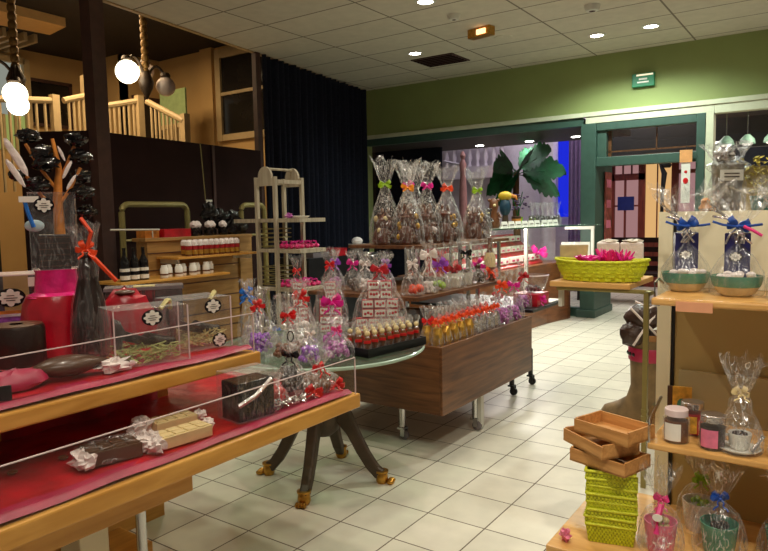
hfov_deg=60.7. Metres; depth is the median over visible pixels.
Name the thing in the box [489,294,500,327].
bag
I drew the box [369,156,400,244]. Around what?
gift bag
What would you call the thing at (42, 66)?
wall
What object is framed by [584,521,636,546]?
wicker basket
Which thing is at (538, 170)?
potted palm
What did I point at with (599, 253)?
flower
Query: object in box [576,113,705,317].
door frame
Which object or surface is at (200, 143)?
tag
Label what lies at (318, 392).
ribbon bow
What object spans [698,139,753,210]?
gift bag
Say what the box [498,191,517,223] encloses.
bird ornament
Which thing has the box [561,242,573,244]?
menu card
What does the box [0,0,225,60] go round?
ceiling
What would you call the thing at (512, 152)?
wall
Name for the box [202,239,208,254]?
jar
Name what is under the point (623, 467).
wooden crate
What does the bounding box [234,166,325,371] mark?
display rack
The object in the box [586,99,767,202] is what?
trim
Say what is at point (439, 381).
display stand
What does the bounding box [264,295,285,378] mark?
gift bag
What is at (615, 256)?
flower
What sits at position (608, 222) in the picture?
picture
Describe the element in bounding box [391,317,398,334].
wrapped lolly
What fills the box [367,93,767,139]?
trim
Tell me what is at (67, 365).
fish
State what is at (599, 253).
flower
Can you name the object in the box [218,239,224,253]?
jar
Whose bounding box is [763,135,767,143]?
pendant lamp
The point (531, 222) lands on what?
price card
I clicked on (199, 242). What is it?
jar
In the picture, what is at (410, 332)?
wrapped lolly
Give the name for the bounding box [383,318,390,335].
wrapped lolly
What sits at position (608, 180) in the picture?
picture
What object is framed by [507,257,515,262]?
box
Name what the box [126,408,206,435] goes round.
chocolate slab
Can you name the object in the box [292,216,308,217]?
saucer
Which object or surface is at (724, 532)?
pot
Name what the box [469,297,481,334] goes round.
bag
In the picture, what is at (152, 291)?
storage box
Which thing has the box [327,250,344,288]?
gift bag
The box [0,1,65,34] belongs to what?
beam
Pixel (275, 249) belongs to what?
shelf
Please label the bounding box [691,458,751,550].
gift bag
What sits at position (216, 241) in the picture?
jar
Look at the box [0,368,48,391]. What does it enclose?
chocolate
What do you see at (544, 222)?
price card
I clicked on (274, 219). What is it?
shelf
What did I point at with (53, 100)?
stair railing
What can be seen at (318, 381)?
gift bag
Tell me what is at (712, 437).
jar
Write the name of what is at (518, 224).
price card
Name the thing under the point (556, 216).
gift bag
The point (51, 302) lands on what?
riser
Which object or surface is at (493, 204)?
figure
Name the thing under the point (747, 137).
pendant lamp
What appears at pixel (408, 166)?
gift bag
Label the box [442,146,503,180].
curtain
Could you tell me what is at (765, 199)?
bowl
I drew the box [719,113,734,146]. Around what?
pendant lamp
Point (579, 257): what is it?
flower
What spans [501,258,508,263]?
box
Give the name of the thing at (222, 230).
bottle
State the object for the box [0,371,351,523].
cloth
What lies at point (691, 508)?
pot
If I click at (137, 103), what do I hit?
stair railing
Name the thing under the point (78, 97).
stair railing
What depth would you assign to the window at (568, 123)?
9.62 m
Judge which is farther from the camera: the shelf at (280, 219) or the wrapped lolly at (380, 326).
the shelf at (280, 219)
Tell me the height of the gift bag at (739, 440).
0.376 m
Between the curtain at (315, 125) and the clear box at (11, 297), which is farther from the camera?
the curtain at (315, 125)
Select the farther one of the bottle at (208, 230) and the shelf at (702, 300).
the bottle at (208, 230)
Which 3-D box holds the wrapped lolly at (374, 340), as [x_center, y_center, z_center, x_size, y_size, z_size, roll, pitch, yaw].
[-0.047,0.297,3.247,0.046,0.142,0.051,-1,5,3]
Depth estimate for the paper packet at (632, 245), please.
3.79 m
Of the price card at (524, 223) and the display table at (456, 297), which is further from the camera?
the price card at (524, 223)
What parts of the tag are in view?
cord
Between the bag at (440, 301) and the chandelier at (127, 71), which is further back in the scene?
the chandelier at (127, 71)
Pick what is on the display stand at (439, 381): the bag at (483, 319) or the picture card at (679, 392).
the bag at (483, 319)
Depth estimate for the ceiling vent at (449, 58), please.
8.66 m
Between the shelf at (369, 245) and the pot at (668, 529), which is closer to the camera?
the pot at (668, 529)
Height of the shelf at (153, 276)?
0.020 m
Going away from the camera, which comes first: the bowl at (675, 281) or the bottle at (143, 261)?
the bowl at (675, 281)
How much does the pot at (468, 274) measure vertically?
0.090 m
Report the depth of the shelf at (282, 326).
6.09 m
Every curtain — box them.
[262,54,369,324]
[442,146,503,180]
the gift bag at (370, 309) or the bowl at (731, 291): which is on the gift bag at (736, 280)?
the bowl at (731, 291)
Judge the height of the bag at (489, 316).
0.240 m
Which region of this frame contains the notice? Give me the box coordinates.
[680,141,691,202]
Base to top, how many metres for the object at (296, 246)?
0.071 m
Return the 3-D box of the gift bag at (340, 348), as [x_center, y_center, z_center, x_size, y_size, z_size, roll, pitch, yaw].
[-0.228,0.298,3.178,0.173,0.207,0.172,-1,5,0]
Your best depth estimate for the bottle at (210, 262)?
5.76 m
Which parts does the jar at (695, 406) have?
lid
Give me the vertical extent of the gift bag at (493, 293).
0.259 m
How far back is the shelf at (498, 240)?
5.52 m
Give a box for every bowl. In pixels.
[348,237,365,252]
[518,273,548,291]
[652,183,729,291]
[665,272,705,291]
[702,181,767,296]
[714,286,759,296]
[754,180,767,296]
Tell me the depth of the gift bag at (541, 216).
8.41 m
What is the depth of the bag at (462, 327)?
4.12 m
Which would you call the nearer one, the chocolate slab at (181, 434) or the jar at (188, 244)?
the chocolate slab at (181, 434)
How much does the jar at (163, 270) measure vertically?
0.102 m
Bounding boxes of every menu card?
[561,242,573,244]
[574,242,589,255]
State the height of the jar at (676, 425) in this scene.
0.131 m
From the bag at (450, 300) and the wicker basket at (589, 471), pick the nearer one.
the wicker basket at (589, 471)
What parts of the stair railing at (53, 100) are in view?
handrail, newel post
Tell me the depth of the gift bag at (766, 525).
2.46 m
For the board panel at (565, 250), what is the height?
0.190 m
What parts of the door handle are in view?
stem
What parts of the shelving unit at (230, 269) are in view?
post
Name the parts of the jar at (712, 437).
lid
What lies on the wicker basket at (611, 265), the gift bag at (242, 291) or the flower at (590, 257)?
the flower at (590, 257)
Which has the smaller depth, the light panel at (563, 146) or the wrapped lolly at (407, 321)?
the wrapped lolly at (407, 321)
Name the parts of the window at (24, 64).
pane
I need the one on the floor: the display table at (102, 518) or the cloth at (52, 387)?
the display table at (102, 518)
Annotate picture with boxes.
[606,200,610,207]
[606,220,610,227]
[607,179,610,187]
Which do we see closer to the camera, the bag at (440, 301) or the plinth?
the plinth
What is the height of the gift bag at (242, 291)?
0.369 m
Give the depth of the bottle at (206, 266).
5.67 m
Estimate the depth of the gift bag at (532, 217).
8.22 m
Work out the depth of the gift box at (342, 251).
8.61 m
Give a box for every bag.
[199,201,248,233]
[237,278,259,346]
[241,286,278,354]
[264,292,313,360]
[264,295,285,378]
[273,369,288,404]
[274,338,309,393]
[286,278,318,344]
[294,350,335,395]
[296,321,325,364]
[316,276,347,348]
[320,316,354,359]
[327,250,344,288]
[343,249,361,290]
[356,251,373,291]
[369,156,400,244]
[377,249,395,292]
[391,160,424,244]
[396,157,421,214]
[401,246,424,295]
[403,166,427,208]
[414,160,443,242]
[418,240,437,293]
[420,305,432,344]
[430,243,450,290]
[430,304,440,332]
[431,308,444,346]
[433,163,462,241]
[438,301,447,327]
[440,305,452,344]
[441,240,465,287]
[444,300,454,324]
[448,303,460,341]
[451,299,463,322]
[455,302,467,339]
[457,238,476,284]
[461,296,469,319]
[462,166,491,238]
[464,299,474,336]
[468,295,476,318]
[469,238,488,282]
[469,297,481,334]
[475,294,483,315]
[477,298,488,331]
[480,292,488,313]
[483,296,494,329]
[489,266,512,324]
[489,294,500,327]
[490,287,502,311]
[502,268,524,319]
[513,259,531,308]
[529,201,534,220]
[535,201,540,223]
[540,202,546,224]
[545,203,551,219]
[550,203,555,220]
[555,203,560,224]
[637,455,684,550]
[653,537,673,550]
[675,456,724,536]
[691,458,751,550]
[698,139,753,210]
[718,353,764,457]
[736,156,767,209]
[756,471,767,550]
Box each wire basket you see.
[261,228,290,248]
[262,264,292,286]
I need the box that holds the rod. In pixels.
[110,229,159,236]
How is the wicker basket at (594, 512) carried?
on the wicker basket at (628, 524)
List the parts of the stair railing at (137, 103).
handrail, newel post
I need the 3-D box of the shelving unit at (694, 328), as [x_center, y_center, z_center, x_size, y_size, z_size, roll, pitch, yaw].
[1.743,0.477,2.322,1.555,1.425,0.478,3,6,35]
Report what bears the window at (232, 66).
in the wall at (195, 72)
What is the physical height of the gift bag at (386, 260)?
0.281 m
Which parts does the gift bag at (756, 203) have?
pot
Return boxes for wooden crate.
[563,426,639,459]
[570,445,650,478]
[574,410,654,447]
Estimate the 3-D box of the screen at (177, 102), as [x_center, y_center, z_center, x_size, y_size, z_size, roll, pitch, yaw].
[-3.286,-1.238,10.443,0.660,3.360,0.100,3,6,35]
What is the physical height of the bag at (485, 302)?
0.238 m
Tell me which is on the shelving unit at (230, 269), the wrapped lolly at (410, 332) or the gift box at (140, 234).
the gift box at (140, 234)
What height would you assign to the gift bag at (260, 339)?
0.341 m
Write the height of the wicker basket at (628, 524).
0.081 m
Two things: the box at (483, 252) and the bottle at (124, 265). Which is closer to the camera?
the bottle at (124, 265)
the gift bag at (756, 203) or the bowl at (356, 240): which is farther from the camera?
the bowl at (356, 240)
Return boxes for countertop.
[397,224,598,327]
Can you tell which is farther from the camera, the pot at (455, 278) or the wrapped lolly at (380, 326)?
the pot at (455, 278)
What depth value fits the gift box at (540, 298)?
5.15 m
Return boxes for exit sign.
[632,72,654,87]
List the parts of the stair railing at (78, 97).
handrail, newel post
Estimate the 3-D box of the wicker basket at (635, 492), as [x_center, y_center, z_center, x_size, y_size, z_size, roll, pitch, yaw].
[0.917,0.861,2.637,0.195,0.086,0.152,1,6,21]
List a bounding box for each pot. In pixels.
[444,272,462,287]
[459,271,472,284]
[644,513,677,550]
[682,493,717,533]
[700,514,738,550]
[765,523,767,548]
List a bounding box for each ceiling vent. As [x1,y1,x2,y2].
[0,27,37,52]
[411,53,469,66]
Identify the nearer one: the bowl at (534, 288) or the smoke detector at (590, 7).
the bowl at (534, 288)
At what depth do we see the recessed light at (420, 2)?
6.31 m
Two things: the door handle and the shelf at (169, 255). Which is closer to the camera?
the shelf at (169, 255)
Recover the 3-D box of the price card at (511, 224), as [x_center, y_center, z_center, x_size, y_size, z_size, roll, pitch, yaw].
[1.442,-0.577,7.433,0.100,0.075,0.040,-5,7,-40]
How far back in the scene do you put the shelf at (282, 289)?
5.94 m
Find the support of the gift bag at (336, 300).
on the pedestal table at (346, 421)
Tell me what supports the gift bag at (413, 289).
on the display stand at (439, 381)
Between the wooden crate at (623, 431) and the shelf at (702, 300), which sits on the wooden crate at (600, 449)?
the wooden crate at (623, 431)
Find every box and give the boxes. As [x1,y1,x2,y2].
[0,271,34,322]
[102,298,190,364]
[103,283,183,337]
[136,231,158,237]
[153,228,190,236]
[157,290,232,353]
[221,363,274,422]
[306,252,328,257]
[325,247,346,255]
[444,253,454,259]
[481,249,486,255]
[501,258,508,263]
[505,247,510,252]
[507,246,515,251]
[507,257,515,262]
[509,236,514,240]
[513,290,548,306]
[528,254,534,259]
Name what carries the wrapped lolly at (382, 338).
on the tray
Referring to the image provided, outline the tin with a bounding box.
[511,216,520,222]
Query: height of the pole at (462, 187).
2.600 m
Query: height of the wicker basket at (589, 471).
0.081 m
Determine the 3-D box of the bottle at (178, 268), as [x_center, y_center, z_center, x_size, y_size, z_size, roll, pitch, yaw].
[-1.709,-0.044,5.461,0.065,0.102,0.063,-3,6,-20]
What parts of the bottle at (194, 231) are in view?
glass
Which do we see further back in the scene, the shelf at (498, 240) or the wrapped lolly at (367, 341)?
the shelf at (498, 240)
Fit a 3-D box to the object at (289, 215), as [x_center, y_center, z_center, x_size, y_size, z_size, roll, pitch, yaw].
[-0.851,-0.537,5.854,0.089,0.050,0.058,3,6,35]
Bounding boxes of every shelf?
[0,350,260,432]
[99,271,229,285]
[156,251,256,259]
[234,219,265,222]
[258,218,278,221]
[259,248,284,251]
[261,286,285,290]
[262,322,287,331]
[278,218,324,221]
[279,247,325,252]
[280,285,324,291]
[308,276,503,301]
[348,241,470,248]
[460,237,508,243]
[550,276,652,289]
[647,424,767,469]
[651,289,767,311]
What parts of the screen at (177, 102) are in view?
sill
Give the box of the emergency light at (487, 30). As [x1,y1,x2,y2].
[468,24,494,39]
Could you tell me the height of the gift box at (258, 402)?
0.160 m
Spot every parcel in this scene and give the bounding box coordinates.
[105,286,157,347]
[620,301,656,346]
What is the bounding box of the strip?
[604,172,611,239]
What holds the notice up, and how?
hanging from the door frame at (597, 159)
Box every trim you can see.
[103,0,362,89]
[251,52,264,204]
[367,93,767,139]
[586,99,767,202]
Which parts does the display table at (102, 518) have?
leg, panel, leg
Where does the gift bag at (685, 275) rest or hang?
on the shelving unit at (694, 328)
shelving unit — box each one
[99,234,256,350]
[647,210,767,523]
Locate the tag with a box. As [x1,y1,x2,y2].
[200,143,211,202]
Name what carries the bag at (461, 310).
on the display stand at (439, 381)
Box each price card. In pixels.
[0,385,11,401]
[500,222,507,227]
[508,221,514,227]
[515,221,521,227]
[521,221,527,226]
[528,220,534,226]
[534,220,539,225]
[540,220,547,225]
[547,220,552,225]
[549,298,557,302]
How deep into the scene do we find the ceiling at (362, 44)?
7.25 m
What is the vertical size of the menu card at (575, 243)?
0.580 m
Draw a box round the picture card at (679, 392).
[667,385,691,405]
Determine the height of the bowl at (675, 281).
0.070 m
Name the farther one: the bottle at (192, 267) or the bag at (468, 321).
the bottle at (192, 267)
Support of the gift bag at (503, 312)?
on the display stand at (439, 381)
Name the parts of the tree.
pot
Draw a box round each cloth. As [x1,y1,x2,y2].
[0,341,251,409]
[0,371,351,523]
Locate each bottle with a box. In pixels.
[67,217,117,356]
[119,248,129,281]
[129,247,139,280]
[139,247,148,279]
[167,264,172,276]
[175,264,182,276]
[180,263,186,275]
[189,263,196,274]
[190,221,198,235]
[194,262,200,273]
[196,221,202,235]
[202,262,209,273]
[204,220,213,234]
[207,261,213,272]
[211,220,216,234]
[218,220,227,234]
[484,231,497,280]
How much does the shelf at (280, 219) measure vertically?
0.035 m
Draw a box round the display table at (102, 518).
[0,313,359,550]
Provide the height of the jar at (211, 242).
0.135 m
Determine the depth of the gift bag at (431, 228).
4.91 m
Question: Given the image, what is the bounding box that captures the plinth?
[546,493,767,550]
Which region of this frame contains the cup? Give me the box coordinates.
[725,429,751,450]
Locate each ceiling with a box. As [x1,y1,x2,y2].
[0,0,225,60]
[107,0,767,90]
[372,120,630,152]
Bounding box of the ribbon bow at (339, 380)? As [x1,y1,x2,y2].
[328,376,344,390]
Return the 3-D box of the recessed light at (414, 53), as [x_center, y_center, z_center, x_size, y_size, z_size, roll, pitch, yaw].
[0.393,-2.815,8.315,0.210,0.012,0.210,3,6,35]
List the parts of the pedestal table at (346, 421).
leg, leg, glass, leg, leg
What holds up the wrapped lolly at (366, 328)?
on the tray
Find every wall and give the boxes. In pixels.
[0,49,82,310]
[106,45,269,292]
[110,133,265,332]
[366,29,767,251]
[442,118,585,258]
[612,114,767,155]
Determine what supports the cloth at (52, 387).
on the display table at (102, 518)
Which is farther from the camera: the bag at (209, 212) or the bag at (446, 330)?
the bag at (209, 212)
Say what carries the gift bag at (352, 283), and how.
on the display stand at (439, 381)
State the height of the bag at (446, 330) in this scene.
0.239 m
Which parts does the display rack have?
post, post, ridge rod, post, rail, post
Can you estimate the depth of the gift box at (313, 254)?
8.32 m
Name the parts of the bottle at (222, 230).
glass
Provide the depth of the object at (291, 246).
5.87 m
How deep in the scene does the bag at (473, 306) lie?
4.44 m
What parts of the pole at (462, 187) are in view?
arm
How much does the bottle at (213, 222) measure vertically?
0.142 m
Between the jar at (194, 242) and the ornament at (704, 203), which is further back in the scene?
the jar at (194, 242)
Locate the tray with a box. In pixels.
[345,336,425,357]
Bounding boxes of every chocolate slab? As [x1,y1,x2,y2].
[66,433,149,470]
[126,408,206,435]
[141,417,214,453]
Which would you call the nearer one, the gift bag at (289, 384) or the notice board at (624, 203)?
the gift bag at (289, 384)
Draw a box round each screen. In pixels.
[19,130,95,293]
[160,87,186,140]
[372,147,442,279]
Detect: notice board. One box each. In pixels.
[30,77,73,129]
[617,196,633,210]
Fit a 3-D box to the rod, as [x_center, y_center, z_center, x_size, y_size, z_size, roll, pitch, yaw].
[-2.055,-0.350,5.434,0.016,0.082,0.460,3,6,35]
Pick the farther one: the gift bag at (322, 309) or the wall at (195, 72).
the wall at (195, 72)
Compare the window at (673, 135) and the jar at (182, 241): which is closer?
the jar at (182, 241)
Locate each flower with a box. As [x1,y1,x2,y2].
[577,255,595,260]
[583,255,598,260]
[596,249,611,256]
[597,248,612,260]
[603,250,614,260]
[611,250,630,260]
[615,249,634,260]
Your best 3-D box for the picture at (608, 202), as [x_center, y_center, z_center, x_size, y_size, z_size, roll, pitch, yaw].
[3.138,-1.000,9.155,0.004,0.110,0.200,3,6,35]
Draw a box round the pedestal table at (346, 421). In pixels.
[222,327,424,508]
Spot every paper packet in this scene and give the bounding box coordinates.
[597,239,619,252]
[620,239,643,257]
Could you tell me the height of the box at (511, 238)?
0.065 m
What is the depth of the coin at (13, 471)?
1.75 m
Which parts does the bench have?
seat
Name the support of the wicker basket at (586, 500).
on the wicker basket at (594, 512)
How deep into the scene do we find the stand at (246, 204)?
7.44 m
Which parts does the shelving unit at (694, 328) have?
post, panel, panel, panel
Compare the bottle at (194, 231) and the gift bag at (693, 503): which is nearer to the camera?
the gift bag at (693, 503)
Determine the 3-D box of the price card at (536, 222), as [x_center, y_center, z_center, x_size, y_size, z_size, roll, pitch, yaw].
[1.877,-0.641,8.053,0.100,0.075,0.040,-5,7,-40]
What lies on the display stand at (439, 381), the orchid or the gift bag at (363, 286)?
the gift bag at (363, 286)
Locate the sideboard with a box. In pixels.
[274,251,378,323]
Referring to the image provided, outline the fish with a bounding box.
[32,354,136,377]
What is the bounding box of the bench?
[577,237,658,299]
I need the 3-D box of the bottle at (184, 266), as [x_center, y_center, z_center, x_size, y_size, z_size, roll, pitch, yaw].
[-1.701,-0.051,5.542,0.065,0.102,0.063,-3,6,-20]
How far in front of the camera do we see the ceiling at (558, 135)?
10.56 m
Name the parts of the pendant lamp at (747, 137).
lamp shade, rod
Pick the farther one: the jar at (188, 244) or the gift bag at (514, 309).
the jar at (188, 244)
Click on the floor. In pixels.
(511, 483)
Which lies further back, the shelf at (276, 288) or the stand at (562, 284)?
the shelf at (276, 288)
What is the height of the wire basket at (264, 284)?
0.185 m
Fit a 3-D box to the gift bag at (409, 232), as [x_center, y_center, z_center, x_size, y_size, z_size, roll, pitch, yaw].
[0.169,-0.539,4.788,0.254,0.621,0.246,-1,5,0]
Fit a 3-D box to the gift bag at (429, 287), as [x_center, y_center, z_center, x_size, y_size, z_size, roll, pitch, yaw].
[0.281,-0.062,4.205,0.133,0.351,0.128,-1,5,0]
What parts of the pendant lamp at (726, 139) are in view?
lamp shade, rod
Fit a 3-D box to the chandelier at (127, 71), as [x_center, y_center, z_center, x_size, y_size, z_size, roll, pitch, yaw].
[-3.177,-2.951,8.523,0.565,1.315,0.769,3,6,35]
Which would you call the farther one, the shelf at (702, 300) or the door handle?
the door handle
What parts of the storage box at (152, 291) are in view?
lid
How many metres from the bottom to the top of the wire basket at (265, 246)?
0.185 m
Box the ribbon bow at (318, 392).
[305,383,323,397]
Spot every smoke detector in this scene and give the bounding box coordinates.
[447,13,460,20]
[584,3,600,12]
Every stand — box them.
[118,201,190,256]
[238,202,270,342]
[300,241,531,439]
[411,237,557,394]
[550,276,653,488]
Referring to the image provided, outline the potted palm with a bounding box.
[486,141,565,240]
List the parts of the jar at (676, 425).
lid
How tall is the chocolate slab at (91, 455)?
0.056 m
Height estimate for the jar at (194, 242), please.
0.135 m
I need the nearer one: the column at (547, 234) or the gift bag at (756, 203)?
the gift bag at (756, 203)
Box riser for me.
[20,267,77,357]
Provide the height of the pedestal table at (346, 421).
0.744 m
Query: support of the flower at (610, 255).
on the wicker basket at (611, 265)
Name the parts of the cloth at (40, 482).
foil strip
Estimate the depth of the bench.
10.44 m
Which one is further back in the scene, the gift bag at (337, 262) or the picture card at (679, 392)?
the gift bag at (337, 262)
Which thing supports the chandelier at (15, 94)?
hanging from the ceiling at (122, 32)
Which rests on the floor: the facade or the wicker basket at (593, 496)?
the facade
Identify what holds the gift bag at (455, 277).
on the display stand at (439, 381)
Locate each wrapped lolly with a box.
[345,323,354,346]
[354,319,362,342]
[355,323,362,347]
[361,321,369,345]
[363,324,370,348]
[370,320,376,338]
[371,324,378,348]
[376,319,384,336]
[377,320,385,346]
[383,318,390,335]
[386,320,393,344]
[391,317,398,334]
[393,319,399,343]
[398,316,403,332]
[400,318,406,341]
[405,313,410,330]
[406,316,413,339]
[413,316,419,338]
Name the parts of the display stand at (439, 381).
panel, panel, leg, panel, panel, leg, leg, panel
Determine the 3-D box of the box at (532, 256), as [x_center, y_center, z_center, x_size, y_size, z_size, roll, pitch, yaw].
[1.864,-0.235,8.348,0.072,0.065,0.115,3,7,39]
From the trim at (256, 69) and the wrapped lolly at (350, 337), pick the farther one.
the trim at (256, 69)
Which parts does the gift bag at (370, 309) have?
panel, panel, panel, panel, panel, panel, panel, panel, panel, panel, panel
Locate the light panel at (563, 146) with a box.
[558,141,568,216]
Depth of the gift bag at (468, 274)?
4.65 m
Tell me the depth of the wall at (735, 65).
8.80 m
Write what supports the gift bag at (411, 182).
on the display stand at (439, 381)
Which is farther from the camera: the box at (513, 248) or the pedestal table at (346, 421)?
the box at (513, 248)
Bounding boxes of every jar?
[160,265,168,277]
[181,240,185,255]
[185,240,191,255]
[191,240,197,255]
[197,240,202,254]
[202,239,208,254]
[208,239,213,254]
[213,239,219,253]
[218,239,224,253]
[224,238,229,252]
[229,238,234,252]
[234,238,239,252]
[662,405,689,442]
[681,398,704,434]
[698,411,726,450]
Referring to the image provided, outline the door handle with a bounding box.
[659,163,671,211]
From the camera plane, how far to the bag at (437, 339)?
3.88 m
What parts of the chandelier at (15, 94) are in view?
arm, stem, arm, globe, globe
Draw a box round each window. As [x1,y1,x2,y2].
[0,54,33,149]
[214,46,263,141]
[367,118,584,315]
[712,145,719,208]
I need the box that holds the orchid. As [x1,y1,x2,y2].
[511,192,529,222]
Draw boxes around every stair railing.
[0,94,61,191]
[61,75,85,130]
[108,95,145,136]
[145,99,190,141]
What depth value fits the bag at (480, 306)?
4.52 m
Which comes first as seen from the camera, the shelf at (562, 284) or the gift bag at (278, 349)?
the gift bag at (278, 349)
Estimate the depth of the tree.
2.31 m
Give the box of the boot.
[601,330,656,424]
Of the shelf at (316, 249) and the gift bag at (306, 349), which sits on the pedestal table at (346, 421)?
the gift bag at (306, 349)
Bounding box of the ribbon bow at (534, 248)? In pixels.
[531,245,547,257]
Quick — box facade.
[611,162,695,286]
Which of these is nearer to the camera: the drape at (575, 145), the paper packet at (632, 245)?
the paper packet at (632, 245)
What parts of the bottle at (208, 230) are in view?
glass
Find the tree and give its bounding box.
[3,128,97,270]
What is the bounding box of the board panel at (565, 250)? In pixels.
[560,245,587,276]
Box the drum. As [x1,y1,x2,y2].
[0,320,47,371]
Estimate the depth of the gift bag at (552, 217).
8.59 m
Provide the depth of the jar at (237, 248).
5.99 m
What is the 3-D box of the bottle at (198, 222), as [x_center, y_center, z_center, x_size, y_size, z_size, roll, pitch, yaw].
[-1.729,-0.440,6.072,0.090,0.142,0.088,3,6,35]
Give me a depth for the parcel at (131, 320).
2.39 m
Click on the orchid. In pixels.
(517, 201)
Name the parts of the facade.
pane, pane, lit panel, pane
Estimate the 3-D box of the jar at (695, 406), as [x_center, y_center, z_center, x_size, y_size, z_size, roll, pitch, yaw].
[1.247,0.573,2.653,0.098,0.131,0.099,1,6,20]
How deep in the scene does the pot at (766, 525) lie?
2.46 m
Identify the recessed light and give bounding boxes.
[407,51,422,55]
[414,0,435,4]
[588,32,605,37]
[641,23,660,28]
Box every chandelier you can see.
[0,0,29,115]
[115,15,175,99]
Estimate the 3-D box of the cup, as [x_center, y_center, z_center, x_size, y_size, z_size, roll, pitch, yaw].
[1.316,0.615,2.450,0.104,0.062,0.082,3,6,35]
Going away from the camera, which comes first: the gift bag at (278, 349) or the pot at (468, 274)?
the gift bag at (278, 349)
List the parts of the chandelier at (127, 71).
globe, arm, stem, globe, arm, globe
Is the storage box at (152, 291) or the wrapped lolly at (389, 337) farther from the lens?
the wrapped lolly at (389, 337)
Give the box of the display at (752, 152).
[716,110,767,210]
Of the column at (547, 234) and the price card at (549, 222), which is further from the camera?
the column at (547, 234)
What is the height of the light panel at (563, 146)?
1.650 m
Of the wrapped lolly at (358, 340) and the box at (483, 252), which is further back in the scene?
the box at (483, 252)
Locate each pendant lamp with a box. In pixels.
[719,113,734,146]
[739,111,755,145]
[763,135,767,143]
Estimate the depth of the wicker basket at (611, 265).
3.54 m
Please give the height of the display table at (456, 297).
1.220 m
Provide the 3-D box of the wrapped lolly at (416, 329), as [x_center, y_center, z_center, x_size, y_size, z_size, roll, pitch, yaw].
[0.171,0.272,3.479,0.046,0.142,0.051,1,5,18]
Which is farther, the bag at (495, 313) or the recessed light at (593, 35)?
the recessed light at (593, 35)
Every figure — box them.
[484,208,493,228]
[487,198,501,227]
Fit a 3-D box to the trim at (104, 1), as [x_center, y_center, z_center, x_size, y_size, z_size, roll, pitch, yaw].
[-2.865,-2.510,5.605,0.049,0.016,11.437,1,6,26]
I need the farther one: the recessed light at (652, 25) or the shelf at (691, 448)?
the recessed light at (652, 25)
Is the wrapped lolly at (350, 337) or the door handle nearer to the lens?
the wrapped lolly at (350, 337)
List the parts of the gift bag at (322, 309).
panel, panel, panel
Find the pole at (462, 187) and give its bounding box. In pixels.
[443,151,466,236]
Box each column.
[79,0,117,280]
[537,142,557,259]
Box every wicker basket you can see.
[554,248,650,281]
[583,508,634,539]
[584,465,636,493]
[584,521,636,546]
[585,486,637,512]
[585,498,637,512]
[586,477,637,497]
[586,502,637,527]
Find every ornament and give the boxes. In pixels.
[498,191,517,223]
[698,198,711,210]
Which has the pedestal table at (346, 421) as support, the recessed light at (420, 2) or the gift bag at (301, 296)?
the gift bag at (301, 296)
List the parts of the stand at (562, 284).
arm, post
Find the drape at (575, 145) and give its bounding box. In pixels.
[568,140,580,241]
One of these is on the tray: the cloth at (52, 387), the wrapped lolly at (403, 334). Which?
the wrapped lolly at (403, 334)
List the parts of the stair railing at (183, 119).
handrail, newel post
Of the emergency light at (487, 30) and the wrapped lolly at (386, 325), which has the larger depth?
the emergency light at (487, 30)
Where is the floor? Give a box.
[129,287,657,550]
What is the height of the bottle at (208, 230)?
0.142 m
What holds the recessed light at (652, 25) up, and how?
in the ceiling at (362, 44)
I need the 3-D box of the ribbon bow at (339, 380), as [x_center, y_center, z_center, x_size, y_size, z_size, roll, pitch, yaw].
[-0.185,0.415,2.516,0.068,0.052,0.052,-1,5,0]

